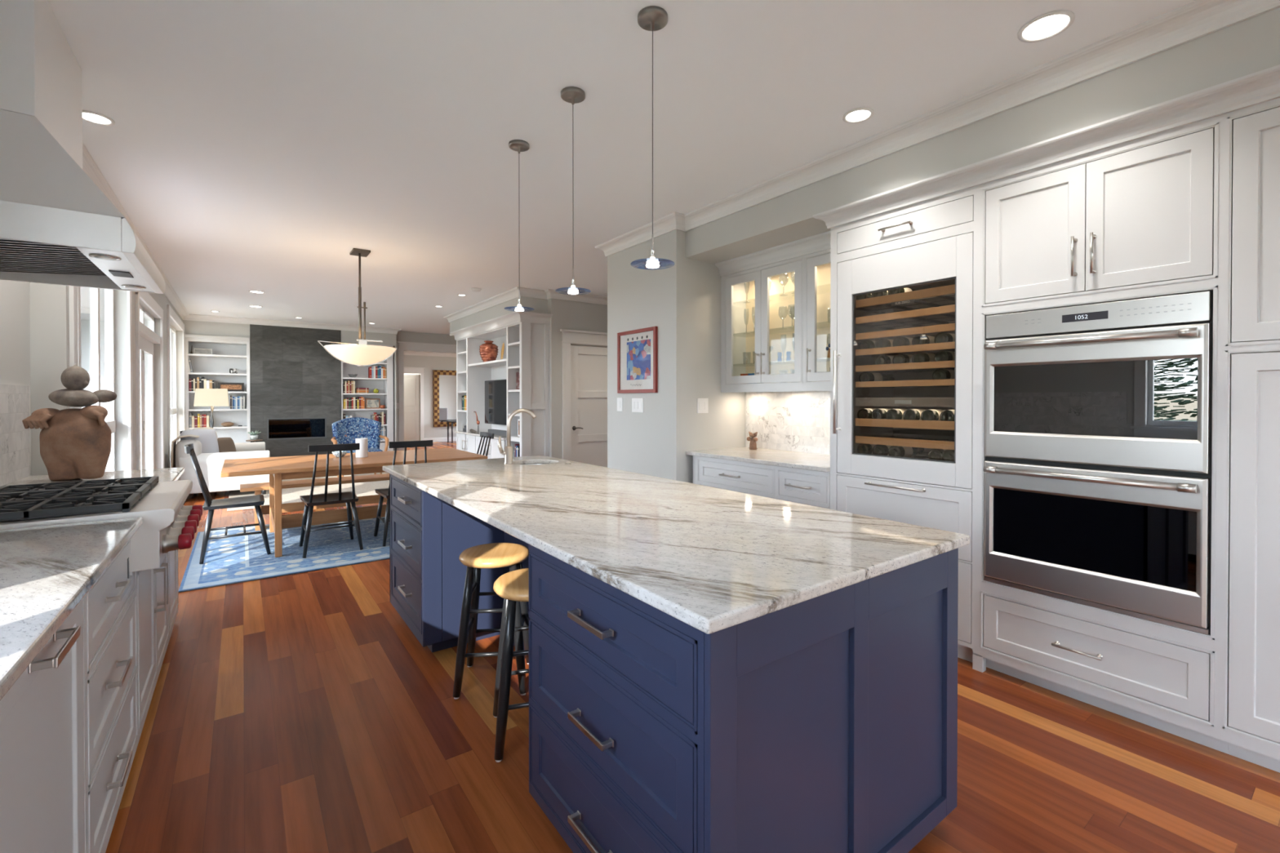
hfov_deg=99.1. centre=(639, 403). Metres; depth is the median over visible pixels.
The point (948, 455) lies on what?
wine bottle
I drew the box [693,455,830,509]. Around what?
base cabinet
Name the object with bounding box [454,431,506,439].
countertop
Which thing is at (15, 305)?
wall
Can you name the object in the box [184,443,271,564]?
dining chair
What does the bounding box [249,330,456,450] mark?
wall
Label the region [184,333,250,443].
bookcase
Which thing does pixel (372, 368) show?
book
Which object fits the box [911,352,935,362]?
wine bottle
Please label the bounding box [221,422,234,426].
wooden bowl
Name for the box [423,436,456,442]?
trim
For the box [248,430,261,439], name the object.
potted succulent
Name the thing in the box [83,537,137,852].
base cabinet
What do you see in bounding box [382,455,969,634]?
island countertop
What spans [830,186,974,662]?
tall cabinet
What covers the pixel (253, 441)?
plant stand
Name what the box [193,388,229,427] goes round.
table lamp
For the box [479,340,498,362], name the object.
ribbed vase
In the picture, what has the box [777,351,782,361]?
figurine
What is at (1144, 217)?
tall cabinet
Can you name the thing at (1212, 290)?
wall
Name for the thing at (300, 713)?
floor
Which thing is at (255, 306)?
recessed light
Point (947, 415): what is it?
wine bottle
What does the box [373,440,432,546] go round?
dining chair
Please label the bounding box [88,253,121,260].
hood light
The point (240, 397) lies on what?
book
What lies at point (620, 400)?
light switch
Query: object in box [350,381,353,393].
book
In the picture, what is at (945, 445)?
shelf
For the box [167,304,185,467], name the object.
window
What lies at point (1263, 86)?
trim
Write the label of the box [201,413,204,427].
book
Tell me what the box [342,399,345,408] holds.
book
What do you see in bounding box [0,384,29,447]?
backsplash
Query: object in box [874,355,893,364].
wine bottle
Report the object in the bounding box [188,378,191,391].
book
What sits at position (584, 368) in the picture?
door
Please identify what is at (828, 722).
kitchen island
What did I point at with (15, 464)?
backsplash
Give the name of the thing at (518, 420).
picture
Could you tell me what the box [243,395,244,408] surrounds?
book
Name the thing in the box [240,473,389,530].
bench
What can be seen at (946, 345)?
shelf
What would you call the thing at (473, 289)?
smoke detector
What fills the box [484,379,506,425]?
television
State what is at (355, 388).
book
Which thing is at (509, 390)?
shelf
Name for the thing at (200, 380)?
book
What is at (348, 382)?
book
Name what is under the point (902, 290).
wine bottle
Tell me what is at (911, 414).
wine bottle
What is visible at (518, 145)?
pendant light
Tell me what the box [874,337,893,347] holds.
wine bottle
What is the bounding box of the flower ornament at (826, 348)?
[825,343,830,357]
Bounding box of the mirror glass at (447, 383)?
[439,374,456,422]
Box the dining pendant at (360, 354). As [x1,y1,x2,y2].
[317,248,396,366]
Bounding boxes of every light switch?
[617,397,622,411]
[631,398,643,412]
[697,398,708,413]
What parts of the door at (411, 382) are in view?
panel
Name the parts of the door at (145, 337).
transom frame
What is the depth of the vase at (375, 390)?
11.05 m
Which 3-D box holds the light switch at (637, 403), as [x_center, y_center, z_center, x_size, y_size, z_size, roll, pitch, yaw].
[-0.022,0.016,4.737,0.009,0.122,0.165,0,1,-36]
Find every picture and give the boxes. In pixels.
[220,384,241,389]
[366,399,378,407]
[518,420,519,435]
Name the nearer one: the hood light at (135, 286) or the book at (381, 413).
the hood light at (135, 286)
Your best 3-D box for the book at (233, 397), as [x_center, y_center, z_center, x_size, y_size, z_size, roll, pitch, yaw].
[-7.232,-0.012,9.713,0.021,0.219,0.161,0,1,-36]
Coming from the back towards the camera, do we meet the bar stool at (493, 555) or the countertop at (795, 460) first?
the countertop at (795, 460)
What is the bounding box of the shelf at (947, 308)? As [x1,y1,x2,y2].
[855,304,955,324]
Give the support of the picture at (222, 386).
attached to the framed art at (232, 387)
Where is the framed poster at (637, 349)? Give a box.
[617,326,657,393]
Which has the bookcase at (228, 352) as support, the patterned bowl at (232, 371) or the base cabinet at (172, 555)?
the patterned bowl at (232, 371)
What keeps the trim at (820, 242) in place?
attached to the upper cabinet at (809, 365)
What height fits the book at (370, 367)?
0.222 m
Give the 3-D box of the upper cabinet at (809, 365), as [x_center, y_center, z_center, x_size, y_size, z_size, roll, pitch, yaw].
[1.171,-0.581,4.148,0.330,0.982,1.306,0,1,-36]
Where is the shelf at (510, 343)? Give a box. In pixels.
[508,341,519,346]
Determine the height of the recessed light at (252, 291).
0.008 m
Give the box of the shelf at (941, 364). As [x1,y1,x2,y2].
[855,360,955,372]
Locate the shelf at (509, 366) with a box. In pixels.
[508,365,519,368]
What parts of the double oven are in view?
door handle, door handle, door glass, oven door, door glass, vent trim, oven door, control panel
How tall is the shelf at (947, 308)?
0.037 m
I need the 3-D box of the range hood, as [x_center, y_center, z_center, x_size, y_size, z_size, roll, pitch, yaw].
[-2.291,-0.989,2.084,0.643,0.932,0.910,0,1,-36]
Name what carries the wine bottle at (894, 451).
in the wine cooler
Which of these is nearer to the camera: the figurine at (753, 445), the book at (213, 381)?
the figurine at (753, 445)
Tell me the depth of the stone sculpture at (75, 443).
2.76 m
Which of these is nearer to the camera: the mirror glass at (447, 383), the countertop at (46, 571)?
the countertop at (46, 571)
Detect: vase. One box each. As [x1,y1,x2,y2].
[355,437,368,457]
[373,388,378,393]
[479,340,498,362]
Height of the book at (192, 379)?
0.216 m
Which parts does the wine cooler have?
door handle, glass trim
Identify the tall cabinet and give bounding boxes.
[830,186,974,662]
[972,112,1230,754]
[1222,97,1279,773]
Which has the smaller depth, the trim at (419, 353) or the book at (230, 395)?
the book at (230, 395)
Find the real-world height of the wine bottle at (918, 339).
0.076 m
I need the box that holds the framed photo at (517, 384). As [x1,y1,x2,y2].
[515,372,519,389]
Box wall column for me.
[607,229,745,483]
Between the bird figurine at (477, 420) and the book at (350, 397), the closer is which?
the bird figurine at (477, 420)
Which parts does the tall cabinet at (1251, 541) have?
door, door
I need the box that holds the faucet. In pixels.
[497,408,536,464]
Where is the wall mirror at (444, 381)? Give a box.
[433,369,456,426]
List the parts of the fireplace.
firebox glass, firebox frame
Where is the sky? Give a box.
[80,286,104,321]
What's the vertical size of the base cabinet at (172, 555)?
0.845 m
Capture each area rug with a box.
[178,516,389,592]
[226,472,389,511]
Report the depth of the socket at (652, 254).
2.06 m
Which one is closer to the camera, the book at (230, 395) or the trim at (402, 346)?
the book at (230, 395)
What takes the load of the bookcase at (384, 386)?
on the floor
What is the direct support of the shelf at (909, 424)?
attached to the wine cooler
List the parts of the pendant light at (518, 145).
cord, bulb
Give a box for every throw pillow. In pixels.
[179,429,218,453]
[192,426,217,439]
[217,437,235,452]
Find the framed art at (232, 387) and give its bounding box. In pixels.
[217,382,244,391]
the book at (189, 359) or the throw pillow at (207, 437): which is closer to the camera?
the throw pillow at (207, 437)
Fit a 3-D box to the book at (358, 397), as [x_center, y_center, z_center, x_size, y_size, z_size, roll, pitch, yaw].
[-5.607,-0.013,10.899,0.035,0.235,0.161,0,1,-36]
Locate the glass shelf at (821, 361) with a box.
[733,357,830,366]
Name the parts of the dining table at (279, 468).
leg, cross rail, leg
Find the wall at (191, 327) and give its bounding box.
[182,320,394,346]
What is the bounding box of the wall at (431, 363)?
[404,355,456,438]
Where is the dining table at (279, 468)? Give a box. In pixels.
[220,448,487,557]
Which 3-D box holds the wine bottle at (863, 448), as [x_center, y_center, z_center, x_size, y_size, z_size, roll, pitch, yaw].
[1.447,0.275,3.334,0.315,0.076,0.076,0,1,-36]
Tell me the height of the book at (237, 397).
0.221 m
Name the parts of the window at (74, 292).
frame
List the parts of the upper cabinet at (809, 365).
door, handle, handle, door, handle, door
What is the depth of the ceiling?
2.76 m
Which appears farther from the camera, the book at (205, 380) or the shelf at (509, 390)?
the book at (205, 380)
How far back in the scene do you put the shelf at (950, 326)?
2.99 m
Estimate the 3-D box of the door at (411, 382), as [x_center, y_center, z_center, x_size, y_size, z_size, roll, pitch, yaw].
[-7.104,0.151,16.904,0.700,2.080,0.044,0,0,21]
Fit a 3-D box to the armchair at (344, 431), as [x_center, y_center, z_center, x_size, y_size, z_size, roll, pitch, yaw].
[-4.657,0.741,9.040,0.832,1.012,0.654,0,1,-36]
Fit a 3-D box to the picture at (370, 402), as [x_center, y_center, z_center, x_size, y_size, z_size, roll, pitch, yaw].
[-5.392,0.003,11.010,0.224,0.164,0.010,0,1,-36]
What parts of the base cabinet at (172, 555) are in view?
drawer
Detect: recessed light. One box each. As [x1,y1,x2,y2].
[82,110,115,125]
[248,290,265,293]
[248,305,262,307]
[842,106,874,123]
[1017,9,1075,42]
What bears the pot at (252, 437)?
on the potted succulent
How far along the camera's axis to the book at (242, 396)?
9.72 m
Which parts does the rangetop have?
burner, knob, knob, knob, knob, knob, knob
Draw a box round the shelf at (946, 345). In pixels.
[855,342,955,355]
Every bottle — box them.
[855,293,882,306]
[857,408,880,418]
[857,443,875,454]
[858,339,875,349]
[858,372,894,382]
[871,290,890,303]
[871,408,893,418]
[872,444,892,455]
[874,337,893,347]
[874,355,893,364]
[885,408,909,419]
[887,287,923,300]
[888,445,924,457]
[892,336,912,346]
[892,353,913,364]
[902,408,928,420]
[911,334,935,345]
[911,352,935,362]
[920,408,945,421]
[928,448,945,460]
[932,368,955,379]
[933,332,955,342]
[933,351,955,361]
[939,409,954,421]
[941,449,954,461]
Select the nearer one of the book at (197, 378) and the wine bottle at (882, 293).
the wine bottle at (882, 293)
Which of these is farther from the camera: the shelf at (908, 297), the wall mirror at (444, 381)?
the wall mirror at (444, 381)
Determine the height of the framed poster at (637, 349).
0.547 m
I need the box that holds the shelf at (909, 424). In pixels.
[855,417,954,430]
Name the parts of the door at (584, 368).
handle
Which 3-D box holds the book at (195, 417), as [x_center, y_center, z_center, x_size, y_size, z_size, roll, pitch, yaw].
[-7.652,0.318,9.410,0.040,0.188,0.161,0,1,-36]
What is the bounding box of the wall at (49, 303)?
[29,282,182,475]
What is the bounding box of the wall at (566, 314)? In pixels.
[547,297,607,458]
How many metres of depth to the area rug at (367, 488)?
7.84 m
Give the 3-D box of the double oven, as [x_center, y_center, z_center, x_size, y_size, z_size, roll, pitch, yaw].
[2.058,0.219,2.456,0.592,1.285,0.771,0,1,-36]
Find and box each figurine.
[473,411,479,432]
[746,431,757,449]
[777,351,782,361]
[786,351,791,360]
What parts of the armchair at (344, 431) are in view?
arm, backrest, seat, arm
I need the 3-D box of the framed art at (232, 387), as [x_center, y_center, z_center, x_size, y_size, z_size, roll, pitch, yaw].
[-7.237,-0.290,9.659,0.370,0.155,0.020,0,1,-36]
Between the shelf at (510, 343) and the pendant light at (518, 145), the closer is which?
the pendant light at (518, 145)
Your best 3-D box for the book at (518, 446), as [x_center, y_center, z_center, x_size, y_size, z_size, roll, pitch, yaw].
[-1.574,0.685,7.390,0.161,0.234,0.025,0,1,-36]
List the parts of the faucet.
lever, spout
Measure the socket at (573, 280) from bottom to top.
0.090 m
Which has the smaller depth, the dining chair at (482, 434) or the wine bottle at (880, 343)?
the wine bottle at (880, 343)
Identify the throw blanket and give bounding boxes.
[170,434,199,467]
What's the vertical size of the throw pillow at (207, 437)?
0.450 m
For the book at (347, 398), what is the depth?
10.71 m
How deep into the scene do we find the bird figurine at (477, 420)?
8.68 m
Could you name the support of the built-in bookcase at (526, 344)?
on the floor
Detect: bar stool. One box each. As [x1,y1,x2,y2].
[453,542,528,699]
[493,568,528,762]
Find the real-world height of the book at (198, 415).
0.233 m
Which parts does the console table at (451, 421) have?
leg, leg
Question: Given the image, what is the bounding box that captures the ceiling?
[47,0,1195,353]
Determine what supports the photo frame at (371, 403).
on the bookcase at (384, 386)
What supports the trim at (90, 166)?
attached to the wall at (49, 303)
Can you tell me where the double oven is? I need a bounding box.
[983,290,1213,635]
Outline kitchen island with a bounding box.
[389,463,958,852]
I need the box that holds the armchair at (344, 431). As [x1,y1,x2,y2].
[331,417,389,477]
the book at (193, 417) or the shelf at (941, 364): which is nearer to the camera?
the shelf at (941, 364)
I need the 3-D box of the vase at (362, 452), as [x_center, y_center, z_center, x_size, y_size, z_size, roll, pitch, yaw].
[-2.785,0.444,5.460,0.110,0.190,0.110,0,1,-36]
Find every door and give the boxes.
[135,291,164,470]
[404,374,420,441]
[560,328,607,467]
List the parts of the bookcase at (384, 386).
shelf, shelf, shelf, shelf, cornice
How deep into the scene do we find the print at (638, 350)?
4.70 m
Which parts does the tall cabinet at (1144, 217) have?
door, handle, handle, handle, drawer, door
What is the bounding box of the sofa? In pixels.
[175,439,270,501]
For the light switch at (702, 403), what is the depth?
4.48 m
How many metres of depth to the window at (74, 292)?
4.60 m
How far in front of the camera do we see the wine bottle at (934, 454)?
2.90 m
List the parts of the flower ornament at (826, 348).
stem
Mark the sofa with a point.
(211, 464)
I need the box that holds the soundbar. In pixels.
[488,429,506,436]
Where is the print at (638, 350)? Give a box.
[626,338,650,380]
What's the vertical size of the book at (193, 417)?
0.200 m
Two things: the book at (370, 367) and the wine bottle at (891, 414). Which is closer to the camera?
the wine bottle at (891, 414)
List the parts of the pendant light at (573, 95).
bulb, cord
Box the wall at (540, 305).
[449,296,547,336]
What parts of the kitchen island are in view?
handle, handle, handle, drawer, drawer, drawer, knee panel, handle, handle, handle, drawer, drawer, drawer, panel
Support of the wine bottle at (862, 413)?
in the wine cooler
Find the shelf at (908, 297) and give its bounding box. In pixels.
[855,284,955,307]
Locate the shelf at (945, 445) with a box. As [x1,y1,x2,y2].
[855,435,954,449]
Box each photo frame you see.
[193,348,212,354]
[365,398,379,408]
[517,418,519,436]
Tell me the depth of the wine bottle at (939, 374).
2.89 m
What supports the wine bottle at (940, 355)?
in the wine cooler
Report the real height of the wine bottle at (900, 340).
0.076 m
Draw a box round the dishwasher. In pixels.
[0,598,84,852]
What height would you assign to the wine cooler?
1.264 m
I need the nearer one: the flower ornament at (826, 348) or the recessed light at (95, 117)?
the recessed light at (95, 117)
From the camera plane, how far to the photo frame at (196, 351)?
9.42 m
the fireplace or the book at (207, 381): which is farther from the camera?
the fireplace
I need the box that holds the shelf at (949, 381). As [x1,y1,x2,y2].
[855,378,954,387]
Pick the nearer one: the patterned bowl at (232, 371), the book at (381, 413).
the patterned bowl at (232, 371)
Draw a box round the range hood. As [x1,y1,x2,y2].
[0,0,165,293]
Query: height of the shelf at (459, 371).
0.028 m
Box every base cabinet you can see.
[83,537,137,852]
[137,552,168,743]
[168,480,178,640]
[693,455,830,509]
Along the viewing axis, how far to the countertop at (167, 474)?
2.94 m
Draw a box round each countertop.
[0,516,142,701]
[1,466,184,486]
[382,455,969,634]
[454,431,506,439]
[685,446,830,471]
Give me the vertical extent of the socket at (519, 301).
0.090 m
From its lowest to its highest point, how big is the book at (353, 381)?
0.240 m
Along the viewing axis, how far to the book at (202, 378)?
9.40 m
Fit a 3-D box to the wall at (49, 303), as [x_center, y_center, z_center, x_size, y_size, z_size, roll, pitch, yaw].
[-5.682,-0.103,6.314,0.140,2.770,8.100,0,1,-36]
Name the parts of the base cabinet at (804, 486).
handle, drawer, handle, drawer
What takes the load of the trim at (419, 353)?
attached to the wall at (431, 363)
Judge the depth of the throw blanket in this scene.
7.04 m
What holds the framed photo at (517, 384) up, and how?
on the built-in bookcase at (526, 344)
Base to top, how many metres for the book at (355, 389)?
0.024 m
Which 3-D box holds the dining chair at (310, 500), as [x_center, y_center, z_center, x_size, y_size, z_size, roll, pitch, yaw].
[-2.712,0.811,4.786,0.456,0.943,0.576,0,1,-36]
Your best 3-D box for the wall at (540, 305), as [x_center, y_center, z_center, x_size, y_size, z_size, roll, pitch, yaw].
[-2.275,-1.337,8.430,0.400,0.335,3.000,0,1,-36]
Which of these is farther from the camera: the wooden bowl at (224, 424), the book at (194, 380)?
the wooden bowl at (224, 424)
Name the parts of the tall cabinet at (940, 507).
handle, handle, drawer, drawer, drawer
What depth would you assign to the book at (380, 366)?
11.05 m
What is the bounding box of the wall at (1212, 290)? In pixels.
[745,289,1213,486]
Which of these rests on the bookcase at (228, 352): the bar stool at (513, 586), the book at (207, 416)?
the book at (207, 416)
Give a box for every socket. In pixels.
[517,289,520,304]
[571,267,574,285]
[650,235,654,257]
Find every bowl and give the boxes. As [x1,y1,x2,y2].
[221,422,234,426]
[229,368,237,373]
[332,450,346,457]
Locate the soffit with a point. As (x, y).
(1252, 45)
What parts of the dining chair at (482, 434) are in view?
rail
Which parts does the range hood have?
switch panel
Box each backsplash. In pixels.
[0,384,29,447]
[0,441,30,486]
[746,391,830,454]
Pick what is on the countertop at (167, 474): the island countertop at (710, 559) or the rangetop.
the rangetop
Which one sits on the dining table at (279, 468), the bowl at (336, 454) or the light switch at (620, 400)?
the bowl at (336, 454)
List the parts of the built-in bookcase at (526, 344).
door, door, door, door, panel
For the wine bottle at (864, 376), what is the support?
in the wine cooler
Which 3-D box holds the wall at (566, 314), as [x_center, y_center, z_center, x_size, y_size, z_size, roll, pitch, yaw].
[-0.049,-0.117,8.145,2.880,2.770,0.120,0,1,-36]
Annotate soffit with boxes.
[685,7,1279,263]
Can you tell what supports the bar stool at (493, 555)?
on the floor
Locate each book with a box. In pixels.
[188,358,193,372]
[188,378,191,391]
[189,413,191,427]
[191,378,193,391]
[191,415,195,427]
[193,378,195,391]
[194,416,197,427]
[196,377,199,388]
[197,413,199,427]
[199,379,201,388]
[200,377,204,388]
[200,414,201,427]
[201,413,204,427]
[203,414,206,426]
[204,379,206,388]
[206,380,209,388]
[206,415,209,426]
[208,379,212,388]
[212,380,214,388]
[230,395,231,408]
[232,396,234,408]
[235,396,237,408]
[237,396,239,408]
[240,396,241,408]
[241,395,243,408]
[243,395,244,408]
[342,383,345,393]
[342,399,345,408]
[346,381,350,393]
[346,397,348,408]
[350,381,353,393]
[350,397,353,408]
[353,381,355,393]
[355,387,368,389]
[355,389,368,391]
[355,391,368,393]
[356,399,359,408]
[357,396,360,408]
[360,396,363,408]
[368,366,371,377]
[371,367,373,377]
[372,365,375,377]
[377,365,381,377]
[380,412,383,424]
[500,342,504,359]
[517,445,519,457]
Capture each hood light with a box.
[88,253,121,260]
[120,284,146,288]
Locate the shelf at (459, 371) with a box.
[457,370,466,373]
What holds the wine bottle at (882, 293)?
in the wine cooler
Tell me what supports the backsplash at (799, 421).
attached to the wall at (1212, 290)
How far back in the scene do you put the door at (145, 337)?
5.93 m
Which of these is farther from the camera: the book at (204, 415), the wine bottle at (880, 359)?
the book at (204, 415)
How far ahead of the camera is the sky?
7.96 m
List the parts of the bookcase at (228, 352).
cornice, shelf, shelf, shelf, shelf, shelf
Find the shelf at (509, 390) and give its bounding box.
[508,389,519,391]
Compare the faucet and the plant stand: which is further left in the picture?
the plant stand
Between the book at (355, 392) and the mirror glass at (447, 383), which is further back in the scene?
the mirror glass at (447, 383)
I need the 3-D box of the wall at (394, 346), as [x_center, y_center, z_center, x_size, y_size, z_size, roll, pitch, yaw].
[-5.141,-0.141,11.368,0.030,2.770,0.430,0,1,-36]
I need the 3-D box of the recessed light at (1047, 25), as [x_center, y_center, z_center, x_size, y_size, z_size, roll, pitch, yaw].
[1.565,-1.452,2.105,0.178,0.008,0.178,0,1,-36]
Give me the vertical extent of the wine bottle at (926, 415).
0.076 m
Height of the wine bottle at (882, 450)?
0.076 m
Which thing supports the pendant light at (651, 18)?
hanging from the ceiling
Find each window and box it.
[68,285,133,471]
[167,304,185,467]
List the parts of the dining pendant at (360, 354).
lamp shade, stem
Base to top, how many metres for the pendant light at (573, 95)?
0.941 m
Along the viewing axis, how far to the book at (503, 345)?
7.88 m
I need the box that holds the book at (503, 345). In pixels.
[500,342,504,359]
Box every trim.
[82,142,401,334]
[396,341,456,450]
[404,351,456,357]
[404,366,425,440]
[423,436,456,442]
[443,286,607,322]
[449,311,552,340]
[595,0,1279,257]
[715,230,831,276]
[813,64,1279,229]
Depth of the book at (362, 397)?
10.86 m
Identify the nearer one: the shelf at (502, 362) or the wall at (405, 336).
the shelf at (502, 362)
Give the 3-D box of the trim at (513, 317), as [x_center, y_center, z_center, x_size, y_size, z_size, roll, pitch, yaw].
[-2.181,-1.125,8.219,0.490,0.130,2.805,0,1,-36]
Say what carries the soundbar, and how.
on the built-in bookcase at (526, 344)
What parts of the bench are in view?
leg, bench seat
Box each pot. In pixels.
[249,435,258,439]
[379,404,385,408]
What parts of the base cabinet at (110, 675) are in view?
drawer, drawer, drawer, handle, handle, handle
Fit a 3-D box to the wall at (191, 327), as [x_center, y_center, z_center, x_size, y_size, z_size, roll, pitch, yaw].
[-6.469,-1.346,10.329,3.330,0.345,0.330,0,1,-36]
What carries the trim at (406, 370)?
attached to the wall at (431, 363)
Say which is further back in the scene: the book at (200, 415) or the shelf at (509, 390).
the book at (200, 415)
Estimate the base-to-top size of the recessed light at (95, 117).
0.008 m
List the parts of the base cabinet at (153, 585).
door, handle, door, handle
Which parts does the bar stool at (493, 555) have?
leg, leg, seat, leg, leg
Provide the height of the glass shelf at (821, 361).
0.006 m
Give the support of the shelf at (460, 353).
attached to the built-in bookcase at (526, 344)
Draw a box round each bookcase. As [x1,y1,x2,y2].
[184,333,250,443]
[341,342,393,451]
[454,322,549,458]
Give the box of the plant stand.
[245,439,262,442]
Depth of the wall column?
4.53 m
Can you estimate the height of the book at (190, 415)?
0.241 m
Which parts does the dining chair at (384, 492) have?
leg, seat, leg, rail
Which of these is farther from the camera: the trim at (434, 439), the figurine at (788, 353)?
the trim at (434, 439)
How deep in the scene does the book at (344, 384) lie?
10.68 m
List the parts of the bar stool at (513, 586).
leg, leg, seat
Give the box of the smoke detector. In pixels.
[471,287,481,291]
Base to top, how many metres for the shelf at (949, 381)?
0.033 m
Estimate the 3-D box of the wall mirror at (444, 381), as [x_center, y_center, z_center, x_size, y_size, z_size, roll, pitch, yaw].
[-6.048,-0.156,17.204,0.900,1.770,0.050,0,1,-36]
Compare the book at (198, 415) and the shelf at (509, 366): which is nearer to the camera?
the shelf at (509, 366)
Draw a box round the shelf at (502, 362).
[467,358,506,367]
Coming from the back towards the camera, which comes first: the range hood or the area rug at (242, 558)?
the area rug at (242, 558)
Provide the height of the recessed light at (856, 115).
0.008 m
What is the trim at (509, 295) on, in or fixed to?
attached to the wall at (540, 305)
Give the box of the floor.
[105,440,1279,852]
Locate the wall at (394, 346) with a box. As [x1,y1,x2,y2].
[393,333,396,450]
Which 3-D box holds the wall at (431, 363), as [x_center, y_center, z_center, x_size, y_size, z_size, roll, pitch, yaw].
[-6.704,-0.183,16.831,6.000,2.770,0.100,0,1,-36]
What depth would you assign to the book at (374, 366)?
10.99 m
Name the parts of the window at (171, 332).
pane, frame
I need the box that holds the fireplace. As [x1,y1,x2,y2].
[249,324,341,457]
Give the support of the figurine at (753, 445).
on the countertop at (795, 460)
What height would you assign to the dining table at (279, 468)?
0.736 m
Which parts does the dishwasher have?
handle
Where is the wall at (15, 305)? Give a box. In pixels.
[0,280,31,475]
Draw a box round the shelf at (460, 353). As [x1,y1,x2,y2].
[457,351,466,355]
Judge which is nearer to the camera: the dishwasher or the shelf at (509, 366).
the dishwasher
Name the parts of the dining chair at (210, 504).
rail, leg, seat, leg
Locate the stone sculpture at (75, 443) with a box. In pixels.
[22,364,116,480]
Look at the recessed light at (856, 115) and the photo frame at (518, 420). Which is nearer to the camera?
the recessed light at (856, 115)
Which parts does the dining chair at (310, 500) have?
leg, leg, seat, rail, leg, leg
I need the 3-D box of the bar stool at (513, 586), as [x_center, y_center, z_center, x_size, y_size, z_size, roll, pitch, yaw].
[-0.421,1.006,2.189,0.324,0.615,0.324,0,0,-16]
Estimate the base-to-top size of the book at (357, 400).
0.184 m
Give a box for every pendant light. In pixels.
[506,139,533,311]
[555,86,590,294]
[630,5,675,268]
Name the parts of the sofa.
backrest, arm, arm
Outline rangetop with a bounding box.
[0,475,202,578]
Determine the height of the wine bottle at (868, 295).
0.076 m
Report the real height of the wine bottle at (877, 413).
0.076 m
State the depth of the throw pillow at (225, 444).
7.90 m
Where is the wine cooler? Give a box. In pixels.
[832,231,973,488]
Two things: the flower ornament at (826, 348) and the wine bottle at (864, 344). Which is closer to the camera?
the wine bottle at (864, 344)
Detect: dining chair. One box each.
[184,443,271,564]
[299,443,363,558]
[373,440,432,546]
[476,431,493,456]
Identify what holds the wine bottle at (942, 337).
in the wine cooler
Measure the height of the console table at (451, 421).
0.660 m
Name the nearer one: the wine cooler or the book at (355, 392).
the wine cooler
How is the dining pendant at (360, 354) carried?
hanging from the ceiling
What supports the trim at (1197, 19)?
attached to the soffit
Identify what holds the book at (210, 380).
on the bookcase at (228, 352)
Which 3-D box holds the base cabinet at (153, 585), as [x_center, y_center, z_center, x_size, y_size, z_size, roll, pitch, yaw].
[-2.406,0.943,2.305,0.620,0.660,1.052,0,1,-36]
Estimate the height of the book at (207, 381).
0.183 m
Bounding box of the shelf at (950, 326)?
[855,323,955,340]
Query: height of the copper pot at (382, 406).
0.070 m
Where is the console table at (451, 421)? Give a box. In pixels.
[446,420,456,443]
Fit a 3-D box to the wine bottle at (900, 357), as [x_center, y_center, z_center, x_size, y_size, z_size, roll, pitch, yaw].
[1.577,-0.243,3.153,0.315,0.076,0.076,0,1,-36]
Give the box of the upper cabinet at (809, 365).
[720,248,831,392]
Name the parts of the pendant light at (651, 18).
cord, bulb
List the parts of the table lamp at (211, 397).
lamp shade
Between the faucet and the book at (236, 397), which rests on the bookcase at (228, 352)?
the book at (236, 397)

